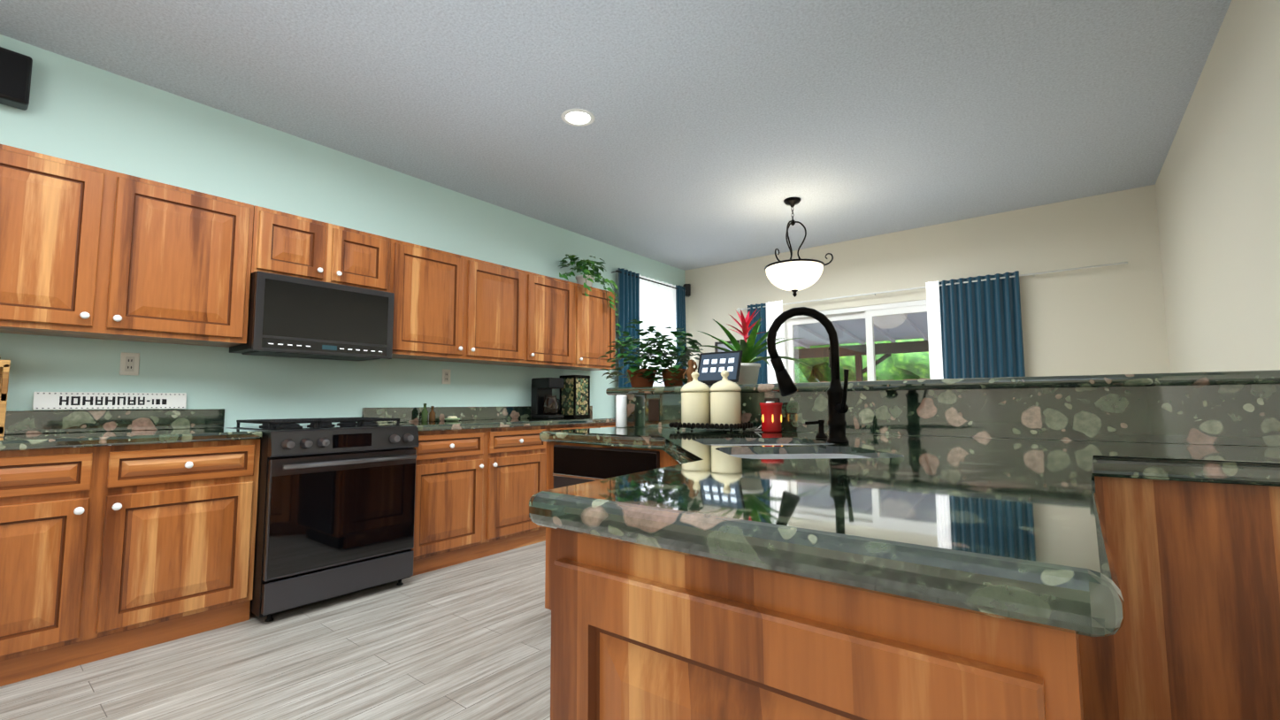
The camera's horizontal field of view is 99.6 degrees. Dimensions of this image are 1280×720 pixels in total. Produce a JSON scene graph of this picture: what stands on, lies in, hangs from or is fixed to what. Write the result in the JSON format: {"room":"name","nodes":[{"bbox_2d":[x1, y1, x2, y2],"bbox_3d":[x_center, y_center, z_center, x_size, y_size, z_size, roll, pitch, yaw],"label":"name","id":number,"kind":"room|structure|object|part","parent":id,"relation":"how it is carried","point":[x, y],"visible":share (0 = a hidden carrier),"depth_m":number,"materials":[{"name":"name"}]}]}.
{"room":"kitchen","nodes":[
{"label":"kitchen","id":0,"kind":"room"},
{"bbox_2d":[0,540,551,719],"bbox_3d":[-0.268,1.244,2.080,4.640,0.060,8.640,-4,-6,38],"label":"floor","id":1,"kind":"structure","parent":0,"point":[469,640],"depth_m":2.17,"materials":[{"name":"grey wood"}]},
{"bbox_2d":[0,440,260,686],"bbox_3d":[-2.458,0.807,2.384,0.616,0.874,1.129,-4,-6,38],"label":"base cabinet","id":2,"kind":"object","parent":1,"relation":"on","point":[124,531],"depth_m":2.26,"materials":[{"name":"brown wood"}]},
{"bbox_2d":[0,426,262,451],"bbox_3d":[-2.974,0.300,1.748,0.637,0.040,2.824,-4,-6,38],"label":"countertop","id":3,"kind":"structure","parent":2,"relation":"on","point":[201,434],"depth_m":2.33,"materials":[{"name":"green stone"}]},
{"bbox_2d":[0,357,10,436],"bbox_3d":[-2.808,0.118,2.199,0.248,0.393,0.298,-4,-6,38],"label":"fruit stand","id":4,"kind":"object","parent":3,"relation":"on","point":[4,368],"visible":1,"depth_m":2.23,"materials":[{"name":"brown wood"}]},
{"bbox_2d":[32,391,186,410],"bbox_3d":[-2.612,0.204,2.695,0.019,0.085,0.550,-4,-6,38],"label":"sign","id":5,"kind":"object","parent":3,"relation":"on","point":[57,401],"visible":1,"depth_m":2.67,"materials":[{"name":"white"}]},
{"bbox_2d":[226,417,419,621],"bbox_3d":[-1.799,0.818,3.073,0.773,0.958,0.756,-4,-6,38],"label":"range","id":6,"kind":"object","parent":1,"relation":"on","point":[335,512],"visible":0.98,"depth_m":2.82,"materials":[{"name":"black metal"}]},
{"bbox_2d":[411,427,552,576],"bbox_3d":[-1.290,0.922,3.872,0.616,0.874,1.130,-4,-6,38],"label":"base cabinet","id":7,"kind":"object","parent":1,"relation":"on","point":[480,477],"depth_m":3.62,"materials":[{"name":"brown wood"}]},
{"bbox_2d":[383,416,615,430],"bbox_3d":[-0.935,0.500,4.346,0.637,0.040,2.260,-4,-6,38],"label":"countertop","id":8,"kind":"structure","parent":7,"relation":"on","point":[518,421],"depth_m":3.93,"materials":[{"name":"green stone"}]},
{"bbox_2d":[421,403,430,421],"bbox_3d":[-1.563,0.381,3.927,0.043,0.133,0.043,-2,-5,23],"label":"oil bottle","id":9,"kind":"object","parent":8,"relation":"on","point":[425,415],"depth_m":3.92,"materials":[{"name":"green glass"}]},
{"bbox_2d":[430,406,435,421],"bbox_3d":[-1.526,0.395,3.974,0.043,0.113,0.043,-2,-5,23],"label":"oil bottle","id":10,"kind":"object","parent":8,"relation":"on","point":[433,414],"depth_m":3.96,"materials":[{"name":"brown glass"}]},
{"bbox_2d":[444,416,459,421],"bbox_3d":[-1.419,0.443,4.090,0.116,0.035,0.116,-4,-6,38],"label":"soap dish","id":11,"kind":"object","parent":8,"relation":"on","point":[452,418],"visible":0.96,"depth_m":4.06,"materials":[{"name":"green ceramic"}]},
{"bbox_2d":[530,377,563,418],"bbox_3d":[-0.804,0.335,4.750,0.230,0.350,0.201,-4,-6,38],"label":"coffee maker","id":12,"kind":"object","parent":8,"relation":"on","point":[545,404],"visible":1,"depth_m":4.69,"materials":[{"name":"black plastic"}]},
{"bbox_2d":[559,375,590,417],"bbox_3d":[-0.603,0.337,4.999,0.204,0.385,0.204,-4,-6,38],"label":"decorative lantern","id":13,"kind":"object","parent":8,"relation":"on","point":[575,396],"visible":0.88,"depth_m":4.93,"materials":[{"name":"black"}]},
{"bbox_2d":[546,532,617,666],"bbox_3d":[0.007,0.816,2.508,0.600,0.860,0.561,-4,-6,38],"label":"base cabinet","id":14,"kind":"object","parent":1,"relation":"on","point":[582,578],"depth_m":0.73,"materials":[{"name":"brown wood"}]},
{"bbox_2d":[528,429,1279,691],"bbox_3d":[0.358,0.275,1.517,2.618,0.050,1.790,-4,-6,38],"label":"countertop","id":15,"kind":"structure","parent":14,"relation":"on","point":[1150,551],"depth_m":0.92,"materials":[{"name":"green stone"}]},
{"bbox_2d":[615,395,627,427],"bbox_3d":[-0.100,0.276,2.914,0.060,0.172,0.059,-4,-6,38],"label":"pillar candle","id":16,"kind":"object","parent":15,"relation":"on","point":[621,410],"visible":0.98,"depth_m":2.89,"materials":[{"name":"white wax"}]},
{"bbox_2d":[668,370,753,432],"bbox_3d":[0.327,0.190,2.516,0.353,0.276,0.193,-4,-6,38],"label":"tray","id":17,"kind":"object","parent":15,"relation":"on","point":[717,406],"visible":0.98,"depth_m":2.45,"materials":[{"name":"beige ceramic"}]},
{"bbox_2d":[680,371,711,426],"bbox_3d":[0.264,0.183,2.566,0.144,0.254,0.144,-4,-6,38],"label":"canister","id":18,"kind":"object","parent":17,"relation":"on","point":[695,394],"depth_m":2.51,"materials":[{"name":"beige ceramic"}]},
{"bbox_2d":[708,370,742,427],"bbox_3d":[0.390,0.174,2.468,0.144,0.254,0.144,-4,-6,38],"label":"canister","id":19,"kind":"object","parent":17,"relation":"on","point":[725,398],"depth_m":2.41,"materials":[{"name":"beige ceramic"}]},
{"bbox_2d":[758,402,783,432],"bbox_3d":[0.578,0.252,2.377,0.104,0.128,0.104,-4,-6,38],"label":"candle","id":20,"kind":"object","parent":15,"relation":"on","point":[771,417],"visible":1,"depth_m":2.34,"materials":[{"name":"red ceramic"}]},
{"bbox_2d":[766,306,849,443],"bbox_3d":[0.552,0.045,1.734,0.231,0.439,0.188,-4,-6,38],"label":"faucet","id":21,"kind":"object","parent":15,"relation":"on","point":[837,394],"visible":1,"depth_m":1.73,"materials":[{"name":"black metal"}]},
{"bbox_2d":[804,419,827,437],"bbox_3d":[0.643,0.251,1.969,0.071,0.066,0.066,-4,-6,38],"label":"soap dispenser","id":22,"kind":"object","parent":15,"relation":"on","point":[821,433],"visible":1,"depth_m":1.96,"materials":[{"name":"black metal"}]},
{"bbox_2d":[552,423,615,430],"bbox_3d":[-0.593,0.990,4.760,0.616,0.874,1.130,-4,-6,38],"label":"base cabinet","id":23,"kind":"object","parent":1,"relation":"on","point":[566,426],"depth_m":4.47,"materials":[{"name":"green stone"}]},
{"bbox_2d":[617,550,624,719],"bbox_3d":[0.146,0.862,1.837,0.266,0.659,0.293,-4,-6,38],"label":"base cabinet","id":24,"kind":"object","parent":1,"relation":"on","point":[620,553],"depth_m":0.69,"materials":[{"name":"brown wood"}]},
{"bbox_2d":[567,387,744,436],"bbox_3d":[0.055,0.706,2.581,0.594,1.090,0.721,-4,-6,38],"label":"backsplash","id":25,"kind":"structure","parent":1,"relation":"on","point":[670,398],"depth_m":2.83,"materials":[{"name":"green stone"}]},
{"bbox_2d":[551,436,729,669],"bbox_3d":[0.005,0.815,2.506,0.600,0.860,0.567,-4,-6,38],"label":"base cabinet","id":26,"kind":"object","parent":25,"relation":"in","point":[574,462],"depth_m":2.33,"materials":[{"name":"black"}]},
{"bbox_2d":[648,398,659,421],"bbox_3d":[0.073,0.266,2.877,0.070,0.115,0.005,-4,-6,38],"label":"outlet","id":27,"kind":"object","parent":25,"relation":"attached to","point":[653,410],"depth_m":2.87,"materials":[{"name":"black plastic"}]},
{"bbox_2d":[666,369,1279,394],"bbox_3d":[1.006,0.122,2.418,2.688,0.040,0.475,-4,-6,38],"label":"countertop","id":28,"kind":"structure","parent":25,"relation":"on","point":[1271,378],"depth_m":1.82,"materials":[{"name":"green stone"}]},
{"bbox_2d":[598,319,703,387],"bbox_3d":[0.056,-0.035,3.244,0.602,0.410,0.550,-4,-6,38],"label":"ivy plant","id":29,"kind":"object","parent":28,"relation":"on","point":[637,376],"visible":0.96,"depth_m":3.15,"materials":[{"name":"green plant"}]},
{"bbox_2d":[682,359,697,383],"bbox_3d":[0.268,0.067,2.833,0.092,0.140,0.064,-4,-6,38],"label":"figurine","id":30,"kind":"object","parent":28,"relation":"on","point":[690,370],"visible":0.75,"depth_m":2.82,"materials":[{"name":"brown wood"}]},
{"bbox_2d":[697,350,742,385],"bbox_3d":[0.395,0.042,2.706,0.240,0.169,0.085,-4,-6,38],"label":"display","id":31,"kind":"object","parent":28,"relation":"on","point":[712,366],"visible":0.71,"depth_m":2.70,"materials":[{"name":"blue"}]},
{"bbox_2d":[692,309,813,384],"bbox_3d":[0.625,-0.074,2.916,0.638,0.431,0.659,-4,-6,38],"label":"plant","id":32,"kind":"object","parent":28,"relation":"on","point":[749,371],"visible":0.83,"depth_m":2.86,"materials":[{"name":"green plant"}]},
{"bbox_2d":[624,550,787,719],"bbox_3d":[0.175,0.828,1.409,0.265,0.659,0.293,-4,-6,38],"label":"base cabinet","id":33,"kind":"object","parent":1,"relation":"on","point":[701,643],"depth_m":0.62,"materials":[{"name":"brown wood"}]},
{"bbox_2d":[0,34,685,428],"bbox_3d":[-2.052,-0.034,3.579,0.120,2.740,8.400,-4,-6,38],"label":"wall","id":34,"kind":"structure","parent":0,"point":[85,114],"depth_m":3.25,"materials":[{"name":"green paint"}]},
{"bbox_2d":[4,408,225,433],"bbox_3d":[-3.217,0.244,1.943,0.020,0.104,2.824,-4,-6,38],"label":"backsplash","id":35,"kind":"structure","parent":34,"relation":"attached to","point":[24,421],"depth_m":2.68,"materials":[{"name":"green stone"}]},
{"bbox_2d":[0,144,253,347],"bbox_3d":[-2.573,-0.494,2.574,0.336,0.760,1.129,-4,-6,38],"label":"upper cabinet","id":36,"kind":"object","parent":34,"relation":"attached to","point":[89,251],"visible":1,"depth_m":2.49,"materials":[{"name":"brown wood"}]},
{"bbox_2d":[119,352,139,375],"bbox_3d":[-2.604,0.020,2.760,0.008,0.115,0.072,-4,-6,38],"label":"outlet","id":37,"kind":"object","parent":34,"relation":"attached to","point":[129,364],"depth_m":2.76,"materials":[{"name":"beige plastic"}]},
{"bbox_2d":[250,205,390,291],"bbox_3d":[-1.977,-0.630,3.324,0.368,0.373,0.760,-4,-6,38],"label":"upper cabinet","id":38,"kind":"object","parent":34,"relation":"attached to","point":[287,244],"visible":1,"depth_m":3.18,"materials":[{"name":"brown wood"}]},
{"bbox_2d":[229,270,394,360],"bbox_3d":[-1.963,-0.231,3.282,0.400,0.425,0.754,-4,-6,38],"label":"microwave","id":39,"kind":"object","parent":38,"relation":"attached to","point":[294,317],"visible":1,"depth_m":3.10,"materials":[{"name":"black metal"}]},
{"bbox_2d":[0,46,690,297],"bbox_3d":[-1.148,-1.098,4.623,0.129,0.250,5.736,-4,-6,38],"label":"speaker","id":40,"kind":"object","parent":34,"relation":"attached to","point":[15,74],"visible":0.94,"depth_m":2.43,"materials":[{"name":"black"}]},
{"bbox_2d":[441,368,450,383],"bbox_3d":[-1.495,0.129,4.173,0.008,0.115,0.072,-4,-6,38],"label":"outlet","id":41,"kind":"object","parent":34,"relation":"attached to","point":[446,373],"depth_m":4.17,"materials":[{"name":"beige plastic"}]},
{"bbox_2d":[389,238,530,366],"bbox_3d":[-1.402,-0.379,4.061,0.341,0.760,1.130,-4,-6,38],"label":"upper cabinet","id":42,"kind":"object","parent":34,"relation":"attached to","point":[449,307],"depth_m":3.91,"materials":[{"name":"brown wood"}]},
{"bbox_2d":[361,406,591,423],"bbox_3d":[-1.178,0.444,4.541,0.020,0.104,2.260,-4,-6,38],"label":"backsplash","id":43,"kind":"structure","parent":34,"relation":"attached to","point":[463,413],"depth_m":4.20,"materials":[{"name":"green stone"}]},
{"bbox_2d":[525,270,580,369],"bbox_3d":[-0.880,-0.360,4.729,0.341,0.825,0.565,-4,-6,38],"label":"upper cabinet","id":44,"kind":"object","parent":34,"relation":"attached to","point":[555,302],"depth_m":4.66,"materials":[{"name":"brown wood"}]},
{"bbox_2d":[569,267,619,370],"bbox_3d":[-0.532,-0.359,5.176,0.341,0.891,0.565,-4,-6,38],"label":"upper cabinet","id":45,"kind":"object","parent":34,"relation":"attached to","point":[598,314],"depth_m":5.09,"materials":[{"name":"brown wood"}]},
{"bbox_2d":[611,268,686,387],"bbox_3d":[0.142,0.284,6.169,0.118,2.460,1.330,-4,-6,38],"label":"window","id":46,"kind":"structure","parent":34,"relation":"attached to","point":[658,304],"depth_m":6.17,"materials":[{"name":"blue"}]},
{"bbox_2d":[0,0,1231,270],"bbox_3d":[-0.278,-1.557,2.304,4.640,0.080,8.640,-4,-6,38],"label":"ceiling","id":47,"kind":"structure","parent":0,"point":[716,131],"depth_m":2.98,"materials":[{"name":"paint"}]},
{"bbox_2d":[560,108,594,126],"bbox_3d":[-0.369,-1.440,3.219,0.200,0.006,0.200,-4,-6,38],"label":"recessed light","id":48,"kind":"object","parent":47,"relation":"in","point":[578,117],"visible":1,"depth_m":3.21,"materials":[{"name":"white"}]},
{"bbox_2d":[764,197,833,297],"bbox_3d":[1.270,-0.935,4.475,0.539,0.824,0.553,-4,-6,38],"label":"pendant light","id":49,"kind":"object","parent":47,"relation":"hanging from","point":[793,276],"visible":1,"depth_m":4.36,"materials":[{"name":"white glass"}]},
{"bbox_3d":[1.281,-0.674,4.489,0.464,0.195,0.464,-4,-6,38],"label":"lamp shade","id":50,"kind":"part","parent":49,"relation":"part of","materials":[{"name":"white glass"}]},
{"bbox_2d":[684,184,1170,383],"bbox_3d":[2.353,0.105,5.536,4.640,2.740,0.120,-4,-6,38],"label":"wall","id":51,"kind":"structure","parent":0,"point":[1104,320],"depth_m":4.67,"materials":[{"name":"beige paint"}]},
{"bbox_2d":[714,340,739,352],"bbox_3d":[1.046,0.004,6.475,0.320,0.460,0.025,-4,-6,38],"label":"picture frame","id":52,"kind":"object","parent":51,"relation":"attached to","point":[720,344],"visible":0.25,"depth_m":6.53,"materials":[{"name":"black"}]},
{"bbox_2d":[782,299,929,383],"bbox_3d":[2.362,0.459,5.494,1.886,2.028,0.112,-4,-6,38],"label":"sliding glass door","id":53,"kind":"structure","parent":51,"relation":"in","point":[869,313],"depth_m":5.55,"materials":[{"name":"white"}]},
{"bbox_2d":[736,261,1127,383],"bbox_3d":[2.502,0.356,5.233,3.420,2.150,0.138,-4,-6,38],"label":"curtains","id":54,"kind":"object","parent":51,"relation":"attached to","point":[975,328],"visible":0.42,"depth_m":4.89,"materials":[{"name":"blue"}]},
{"bbox_2d":[1155,0,1279,372],"bbox_3d":[1.507,-0.269,0.803,0.120,2.740,8.400,-4,-6,38],"label":"wall","id":55,"kind":"structure","parent":0,"point":[1217,188],"depth_m":2.50,"materials":[{"name":"beige paint"}]},
{"label":"outside","id":56,"kind":"structure","parent":0,"visible":0},
{"bbox_3d":[2.719,1.691,6.197,24.000,0.280,22.600,-4,-6,38],"label":"ground","id":57,"kind":"structure","parent":56,"visible":0},
{"bbox_2d":[794,337,930,383],"bbox_3d":[6.043,-1.301,12.381,24.254,6.857,8.543,-4,-6,38],"label":"tree","id":58,"kind":"object","parent":57,"relation":"on","point":[893,367],"depth_m":12.66,"materials":[{"name":"green plant"}]},
{"bbox_2d":[855,352,891,381],"bbox_3d":[5.285,0.727,7.867,8.490,1.890,0.090,-4,-6,38],"label":"column","id":59,"kind":"structure","parent":57,"relation":"on","point":[858,365],"depth_m":9.10,"materials":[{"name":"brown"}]},
{"bbox_2d":[793,312,928,359],"bbox_3d":[4.151,-0.619,6.601,9.000,0.660,3.678,-4,-6,38],"label":"roof","id":60,"kind":"structure","parent":59,"relation":"on","point":[905,323],"depth_m":8.59,"materials":[{"name":"grey"}]},
{"bbox_2d":[827,346,830,368],"bbox_3d":[3.184,-0.101,8.899,0.200,0.540,0.173,-4,-6,38],"label":"hanging lantern","id":61,"kind":"object","parent":60,"relation":"hanging from","point":[829,365],"depth_m":8.89,"materials":[{"name":"black"}]},
{"bbox_2d":[821,378,930,382],"bbox_3d":[5.933,1.075,9.873,22.610,1.510,0.060,-4,-6,38],"label":"fence","id":62,"kind":"object","parent":57,"relation":"on","point":[877,379],"depth_m":10.66,"materials":[{"name":"brown wood"}]}
]}

